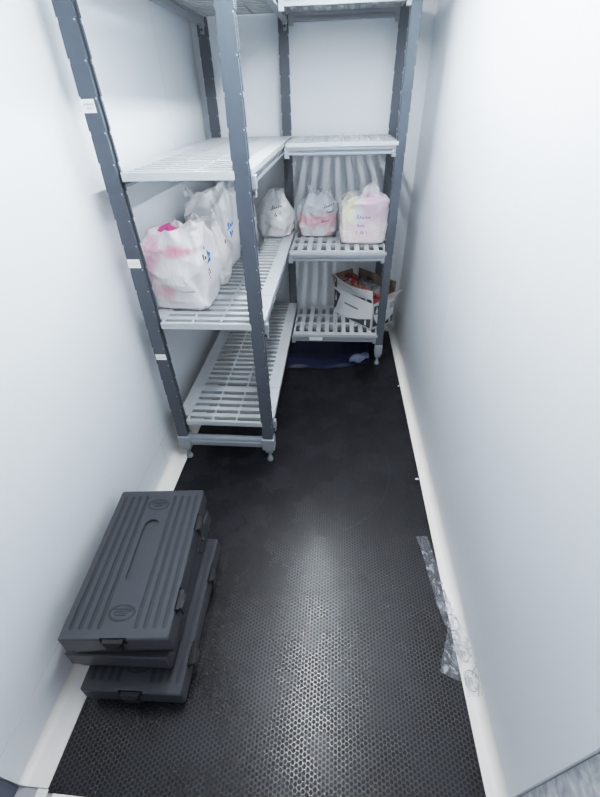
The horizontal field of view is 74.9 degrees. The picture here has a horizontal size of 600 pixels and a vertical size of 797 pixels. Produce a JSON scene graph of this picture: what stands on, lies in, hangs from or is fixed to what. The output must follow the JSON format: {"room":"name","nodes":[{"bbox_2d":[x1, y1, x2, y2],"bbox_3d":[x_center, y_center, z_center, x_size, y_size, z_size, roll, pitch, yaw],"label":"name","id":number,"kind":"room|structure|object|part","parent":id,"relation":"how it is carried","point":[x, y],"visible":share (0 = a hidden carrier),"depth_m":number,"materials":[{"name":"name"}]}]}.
{"room":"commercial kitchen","nodes":[
{"label":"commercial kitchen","id":0,"kind":"room"},
{"bbox_2d":[14,785,52,796],"bbox_3d":[-0.035,0.532,2.415,1.758,0.044,4.160,2,38,4],"label":"floor","id":1,"kind":"structure","parent":0,"point":[22,791],"depth_m":1.34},
{"bbox_2d":[48,330,485,796],"bbox_3d":[0.007,0.342,2.620,1.485,0.006,3.387,2,38,4],"label":"floor mat","id":2,"kind":"object","parent":1,"relation":"on","point":[327,666],"visible":0.82,"depth_m":1.70,"materials":[{"name":"rubber"}]},
{"bbox_2d":[81,539,220,702],"bbox_3d":[-0.607,0.949,1.735,0.415,0.139,0.664,1,38,3],"label":"case","id":3,"kind":"object","parent":2,"relation":"on","point":[129,685],"visible":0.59,"depth_m":1.50,"materials":[{"name":"black plastic"}]},
{"bbox_2d":[65,511,210,669],"bbox_3d":[-0.659,0.790,1.721,0.415,0.139,0.664,1,38,3],"label":"case","id":4,"kind":"object","parent":3,"relation":"on","point":[150,660],"visible":0.15,"depth_m":1.45,"materials":[{"name":"black plastic"}]},
{"bbox_2d":[58,490,206,652],"bbox_3d":[-0.636,0.688,1.626,0.415,0.139,0.664,-1,38,1],"label":"case","id":5,"kind":"object","parent":4,"relation":"on","point":[132,595],"visible":1,"depth_m":1.51,"materials":[{"name":"black plastic"}]},
{"bbox_2d":[51,0,296,460],"bbox_3d":[-0.415,-1.091,2.528,0.628,2.400,1.798,2,38,4],"label":"shelving unit","id":6,"kind":"object","parent":2,"relation":"on","point":[247,316],"visible":0.86,"depth_m":2.09,"materials":[{"name":"grey metal"}]},
{"bbox_3d":[-0.760,-0.647,1.808,0.066,2.210,0.047,2,38,4],"label":"post","id":7,"kind":"part","parent":6,"relation":"part of","materials":[{"name":"grey metal"}]},
{"bbox_2d":[140,219,220,309],"bbox_3d":[-0.621,-0.721,2.052,0.356,0.444,0.323,4,38,7],"label":"bag","id":8,"kind":"object","parent":6,"relation":"on","point":[183,266],"visible":0.94,"depth_m":1.95,"materials":[{"name":"white plastic"}]},
{"bbox_2d":[157,223,177,231],"bbox_3d":[-0.671,-0.841,2.007,0.129,0.107,0.164,2,38,4],"label":"packet","id":9,"kind":"object","parent":8,"relation":"in","point":[167,227],"visible":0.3,"depth_m":1.96,"materials":[{"name":"pink plastic"}]},
{"bbox_3d":[-0.632,-0.876,1.972,0.109,0.050,0.040,-12,39,-13],"label":"handle","id":10,"kind":"part","parent":8,"relation":"part of","materials":[{"name":"white plastic"}]},
{"bbox_3d":[-0.547,-0.814,1.867,0.133,0.075,0.041,8,39,13],"label":"handle","id":11,"kind":"part","parent":8,"relation":"part of","materials":[{"name":"white plastic"}]},
{"bbox_3d":[-0.478,-0.998,1.708,0.597,0.034,0.361,2,38,4],"label":"shelf plate","id":12,"kind":"part","parent":6,"relation":"part of","materials":[{"name":"grey plastic"}]},
{"bbox_3d":[-0.623,-1.700,3.174,0.066,2.210,0.047,2,38,4],"label":"post","id":13,"kind":"part","parent":6,"relation":"part of","materials":[{"name":"grey metal"}]},
{"bbox_2d":[187,209,231,285],"bbox_3d":[-0.555,-0.884,2.279,0.290,0.424,0.242,-2,38,0],"label":"bag","id":14,"kind":"object","parent":6,"relation":"on","point":[224,252],"visible":0.46,"depth_m":2.23,"materials":[{"name":"white plastic"}]},
{"bbox_3d":[-0.586,-1.017,2.187,0.067,0.050,0.035,-8,38,-8],"label":"handle","id":15,"kind":"part","parent":14,"relation":"part of","materials":[{"name":"white plastic"}]},
{"bbox_3d":[-0.495,-0.996,2.143,0.034,0.085,0.111,-29,45,-31],"label":"handle","id":16,"kind":"part","parent":14,"relation":"part of","materials":[{"name":"white plastic"}]},
{"bbox_3d":[-0.444,-1.263,2.043,0.597,0.022,0.492,2,38,4],"label":"shelf plate","id":17,"kind":"part","parent":6,"relation":"part of","materials":[{"name":"grey plastic"}]},
{"bbox_2d":[182,182,240,266],"bbox_3d":[-0.568,-1.130,2.543,0.320,0.492,0.332,3,38,7],"label":"bag","id":18,"kind":"object","parent":6,"relation":"on","point":[218,198],"visible":0.62,"depth_m":2.38,"materials":[{"name":"white plastic"}]},
{"bbox_3d":[-0.672,-1.250,2.355,0.074,0.060,0.032,-14,39,-15],"label":"handle","id":19,"kind":"part","parent":18,"relation":"part of","materials":[{"name":"white plastic"}]},
{"bbox_3d":[-0.462,-0.470,2.114,0.597,0.034,0.361,2,38,4],"label":"shelf plate","id":20,"kind":"part","parent":6,"relation":"part of","materials":[{"name":"grey plastic"}]},
{"bbox_3d":[-0.422,-2.100,2.021,0.597,0.022,0.492,2,38,4],"label":"shelf plate","id":21,"kind":"part","parent":6,"relation":"part of","materials":[{"name":"grey plastic"}]},
{"bbox_3d":[-0.446,0.044,2.509,0.597,0.034,0.361,2,38,4],"label":"shelf plate","id":22,"kind":"part","parent":6,"relation":"part of","materials":[{"name":"grey plastic"}]},
{"bbox_3d":[-0.405,-1.564,2.433,0.597,0.022,0.492,2,38,4],"label":"shelf plate","id":23,"kind":"part","parent":6,"relation":"part of","materials":[{"name":"grey plastic"}]},
{"bbox_3d":[-0.387,-2.367,2.367,0.597,0.022,0.380,2,38,4],"label":"shelf plate","id":24,"kind":"part","parent":6,"relation":"part of","materials":[{"name":"grey plastic"}]},
{"bbox_2d":[217,181,258,250],"bbox_3d":[-0.479,-1.364,2.846,0.332,0.488,0.340,-2,38,0],"label":"bag","id":25,"kind":"object","parent":6,"relation":"on","point":[229,185],"visible":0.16,"depth_m":2.67,"materials":[{"name":"white plastic"}]},
{"bbox_3d":[-0.412,-0.221,2.843,0.597,0.022,0.492,2,38,4],"label":"shelf plate","id":26,"kind":"part","parent":6,"relation":"part of","materials":[{"name":"grey plastic"}]},
{"bbox_3d":[-0.224,-0.632,1.766,0.066,2.210,0.047,2,38,4],"label":"post","id":27,"kind":"part","parent":6,"relation":"part of","materials":[{"name":"grey metal"}]},
{"bbox_3d":[-0.371,-1.831,2.779,0.597,0.022,0.380,2,38,4],"label":"shelf plate","id":28,"kind":"part","parent":6,"relation":"part of","materials":[{"name":"grey plastic"}]},
{"bbox_3d":[-0.428,-0.735,2.449,0.597,0.022,0.492,2,38,4],"label":"shelf plate","id":29,"kind":"part","parent":6,"relation":"part of","materials":[{"name":"grey plastic"}]},
{"bbox_3d":[-0.373,-0.522,3.233,0.597,0.022,0.492,2,38,4],"label":"shelf plate","id":30,"kind":"part","parent":6,"relation":"part of","materials":[{"name":"grey plastic"}]},
{"bbox_3d":[-0.389,-1.036,2.839,0.597,0.022,0.492,2,38,4],"label":"shelf plate","id":31,"kind":"part","parent":6,"relation":"part of","materials":[{"name":"grey plastic"}]},
{"bbox_2d":[256,188,294,237],"bbox_3d":[-0.208,-1.479,3.107,0.334,0.340,0.227,2,38,4],"label":"bag","id":32,"kind":"object","parent":6,"relation":"on","point":[275,214],"visible":0.91,"depth_m":3.04,"materials":[{"name":"white plastic"}]},
{"bbox_3d":[-0.354,-1.303,3.184,0.597,0.022,0.380,2,38,4],"label":"shelf plate","id":33,"kind":"part","parent":6,"relation":"part of","materials":[{"name":"grey plastic"}]},
{"bbox_3d":[-0.339,-0.788,3.579,0.597,0.022,0.380,2,38,4],"label":"shelf plate","id":34,"kind":"part","parent":6,"relation":"part of","materials":[{"name":"grey plastic"}]},
{"bbox_3d":[-0.087,-1.685,3.132,0.066,2.210,0.047,2,38,4],"label":"post","id":35,"kind":"part","parent":6,"relation":"part of","materials":[{"name":"grey metal"}]},
{"bbox_2d":[285,341,368,368],"bbox_3d":[0.241,-0.453,3.575,0.760,0.075,0.605,2,38,4],"label":"plastic sheet","id":36,"kind":"object","parent":2,"relation":"on","point":[303,354],"visible":0.83,"depth_m":3.53,"materials":[{"name":"blue plastic"}]},
{"bbox_2d":[278,0,422,364],"bbox_3d":[0.312,-1.430,2.940,0.768,2.400,0.592,2,38,4],"label":"shelving unit","id":37,"kind":"object","parent":2,"relation":"on","point":[299,10],"visible":0.75,"depth_m":2.60,"materials":[{"name":"grey metal"}]},
{"bbox_3d":[0.106,-1.775,2.696,0.353,0.022,0.575,2,38,4],"label":"shelf plate","id":38,"kind":"part","parent":37,"relation":"part of","materials":[{"name":"grey plastic"}]},
{"bbox_3d":[0.122,-1.240,3.107,0.353,0.022,0.575,2,38,4],"label":"shelf plate","id":39,"kind":"part","parent":37,"relation":"part of","materials":[{"name":"grey plastic"}]},
{"bbox_3d":[0.139,-0.705,3.518,0.353,0.022,0.575,2,38,4],"label":"shelf plate","id":40,"kind":"part","parent":37,"relation":"part of","materials":[{"name":"grey plastic"}]},
{"bbox_3d":[0.089,-2.317,2.280,0.353,0.022,0.575,2,38,4],"label":"shelf plate","id":41,"kind":"part","parent":37,"relation":"part of","materials":[{"name":"grey plastic"}]},
{"bbox_2d":[296,184,338,236],"bbox_3d":[0.142,-1.524,3.144,0.338,0.378,0.267,2,38,4],"label":"bag","id":42,"kind":"object","parent":37,"relation":"on","point":[317,212],"visible":1,"depth_m":3.08,"materials":[{"name":"white plastic"}]},
{"bbox_3d":[0.088,-1.609,3.020,0.082,0.090,0.031,2,38,4],"label":"handle","id":43,"kind":"part","parent":42,"relation":"part of","materials":[{"name":"white plastic"}]},
{"bbox_3d":[0.182,-1.605,3.015,0.102,0.085,0.031,7,38,11],"label":"handle","id":44,"kind":"part","parent":42,"relation":"part of","materials":[{"name":"white plastic"}]},
{"bbox_3d":[0.493,-0.695,3.490,0.353,0.022,0.575,2,38,4],"label":"shelf plate","id":45,"kind":"part","parent":37,"relation":"part of","materials":[{"name":"grey plastic"}]},
{"bbox_3d":[0.476,-1.230,3.080,0.353,0.022,0.575,2,38,4],"label":"shelf plate","id":46,"kind":"part","parent":37,"relation":"part of","materials":[{"name":"grey plastic"}]},
{"bbox_2d":[339,182,389,243],"bbox_3d":[0.481,-1.411,2.950,0.366,0.418,0.264,2,38,4],"label":"bag","id":47,"kind":"object","parent":37,"relation":"on","point":[364,215],"visible":0.99,"depth_m":2.88,"materials":[{"name":"white plastic"}]},
{"bbox_3d":[0.504,-1.491,2.796,0.167,0.105,0.031,2,38,4],"label":"handle","id":48,"kind":"part","parent":47,"relation":"part of","materials":[{"name":"white plastic"}]},
{"bbox_2d":[332,267,403,329],"bbox_3d":[0.546,-0.871,3.401,0.316,0.362,0.611,-26,44,-28],"label":"cardboard box","id":49,"kind":"object","parent":37,"relation":"on","point":[356,304],"visible":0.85,"depth_m":3.35,"materials":[{"name":"white cardboard"}]},
{"bbox_2d":[342,277,357,284],"bbox_3d":[0.454,-1.019,3.467,0.150,0.112,0.127,21,43,27],"label":"snack packet","id":50,"kind":"object","parent":49,"relation":"in","point":[348,280],"visible":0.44,"depth_m":3.41,"materials":[{"name":"red plastic"}]},
{"bbox_2d":[345,273,357,279],"bbox_3d":[0.463,-1.077,3.501,0.107,0.093,0.120,-6,38,-5],"label":"snack packet","id":51,"kind":"object","parent":49,"relation":"in","point":[350,275],"visible":0.52,"depth_m":3.47,"materials":[{"name":"red plastic"}]},
{"bbox_2d":[350,281,366,288],"bbox_3d":[0.510,-0.963,3.406,0.160,0.096,0.128,-10,38,-11],"label":"snack packet","id":52,"kind":"object","parent":49,"relation":"in","point":[359,284],"visible":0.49,"depth_m":3.37,"materials":[{"name":"plastic"}]},
{"bbox_2d":[358,277,372,285],"bbox_3d":[0.561,-1.018,3.433,0.130,0.085,0.089,28,47,33],"label":"snack packet","id":53,"kind":"object","parent":49,"relation":"in","point":[365,280],"visible":0.66,"depth_m":3.40,"materials":[{"name":"plastic"}]},
{"bbox_2d":[366,283,380,294],"bbox_3d":[0.631,-0.935,3.366,0.097,0.083,0.201,-29,45,-31],"label":"snack packet","id":54,"kind":"object","parent":49,"relation":"in","point":[375,288],"visible":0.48,"depth_m":3.32,"materials":[{"name":"blue plastic"}]},
{"bbox_2d":[373,296,379,303],"bbox_3d":[0.624,-0.823,3.295,0.130,0.094,0.139,-3,38,-2],"label":"snack packet","id":55,"kind":"object","parent":49,"relation":"in","point":[375,298],"visible":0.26,"depth_m":3.23,"materials":[{"name":"red plastic"}]},
{"bbox_3d":[0.460,-1.764,2.669,0.353,0.022,0.575,2,38,4],"label":"shelf plate","id":56,"kind":"part","parent":37,"relation":"part of","materials":[{"name":"grey plastic"}]},
{"bbox_3d":[0.443,-2.307,2.252,0.353,0.022,0.575,2,38,4],"label":"shelf plate","id":57,"kind":"part","parent":37,"relation":"part of","materials":[{"name":"grey plastic"}]},
{"bbox_3d":[0.681,-1.654,3.061,0.058,2.210,0.047,2,38,4],"label":"post","id":58,"kind":"part","parent":37,"relation":"part of","materials":[{"name":"grey metal"}]},
{"bbox_3d":[0.640,-1.335,2.647,0.058,2.210,0.047,2,38,4],"label":"post","id":59,"kind":"part","parent":37,"relation":"part of","materials":[{"name":"grey metal"}]},
{"bbox_2d":[419,537,445,601],"bbox_3d":[0.653,0.847,1.920,0.061,0.007,0.389,-3,38,-1],"label":"print","id":60,"kind":"object","parent":2,"relation":"on","point":[420,537],"visible":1,"depth_m":1.93,"materials":[{"name":"white"}]},
{"bbox_2d":[447,630,459,645],"bbox_3d":[0.636,1.054,1.643,0.060,0.015,0.202,16,41,21],"label":"print","id":61,"kind":"object","parent":2,"relation":"on","point":[450,630],"visible":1,"depth_m":1.68,"materials":[{"name":"white"}]},
{"bbox_2d":[52,793,80,796],"bbox_3d":[-0.121,1.417,1.223,1.461,0.009,0.148,2,38,4],"label":"trim","id":62,"kind":"structure","parent":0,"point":[53,795],"depth_m":1.33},
{"bbox_2d":[0,0,220,785],"bbox_3d":[-0.887,-0.675,1.961,0.061,2.466,3.422,2,38,4],"label":"wall","id":63,"kind":"structure","parent":0,"point":[86,419],"depth_m":1.52,"materials":[{"name":"white paint"}]},
{"bbox_2d":[0,779,18,796],"bbox_3d":[-1.270,0.654,0.458,0.488,2.206,0.626,2,38,4],"label":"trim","id":64,"kind":"structure","parent":63,"relation":"attached to","point":[7,789],"depth_m":1.31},
{"bbox_2d":[35,788,48,796],"bbox_3d":[-0.882,1.351,1.336,0.037,0.012,0.026,2,38,4],"label":"trim","id":65,"kind":"structure","parent":63,"relation":"attached to","point":[40,792],"depth_m":1.33,"materials":[{"name":"white"}]},
{"bbox_2d":[18,352,227,788],"bbox_3d":[-0.780,0.290,2.694,0.096,0.036,3.422,2,38,4],"label":"baseboard","id":66,"kind":"structure","parent":63,"relation":"attached to","point":[39,771],"depth_m":1.50,"materials":[{"name":"white plastic"}]},
{"bbox_2d":[190,0,437,328],"bbox_3d":[0.096,-1.710,3.270,1.758,2.466,0.060,2,38,4],"label":"wall","id":67,"kind":"structure","parent":0,"point":[341,75],"depth_m":2.86,"materials":[{"name":"white paint"}]},
{"bbox_2d":[296,324,388,330],"bbox_3d":[0.141,-0.723,3.960,1.486,0.058,0.045,2,38,4],"label":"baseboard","id":68,"kind":"structure","parent":67,"relation":"attached to","point":[386,325],"depth_m":3.95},
{"bbox_2d":[394,0,599,796],"bbox_3d":[0.807,-0.652,1.863,0.061,2.466,3.336,2,38,4],"label":"wall","id":69,"kind":"structure","parent":0,"point":[497,322],"depth_m":1.28,"materials":[{"name":"white paint"}]},
{"bbox_2d":[388,325,508,796],"bbox_3d":[0.777,0.317,2.575,0.056,0.063,3.396,2,38,4],"label":"baseboard","id":70,"kind":"structure","parent":69,"relation":"attached to","point":[492,774],"depth_m":1.75,"materials":[{"name":"white plastic"}]},
{"bbox_2d":[445,614,458,630],"bbox_3d":[0.670,0.973,1.715,0.070,0.055,0.237,-6,38,-5],"label":"print","id":71,"kind":"object","parent":70,"relation":"on","point":[447,614],"visible":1,"depth_m":1.73,"materials":[{"name":"white"}]},
{"bbox_2d":[457,645,479,691],"bbox_3d":[0.679,1.077,1.573,0.055,0.047,0.192,-1,38,1],"label":"print","id":72,"kind":"object","parent":70,"relation":"on","point":[460,645],"visible":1,"depth_m":1.56,"materials":[{"name":"white"}]},
{"bbox_2d":[520,753,599,796],"bbox_3d":[0.876,0.690,0.325,0.488,2.206,0.712,2,38,4],"label":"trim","id":73,"kind":"structure","parent":69,"relation":"attached to","point":[582,780],"depth_m":0.95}
]}

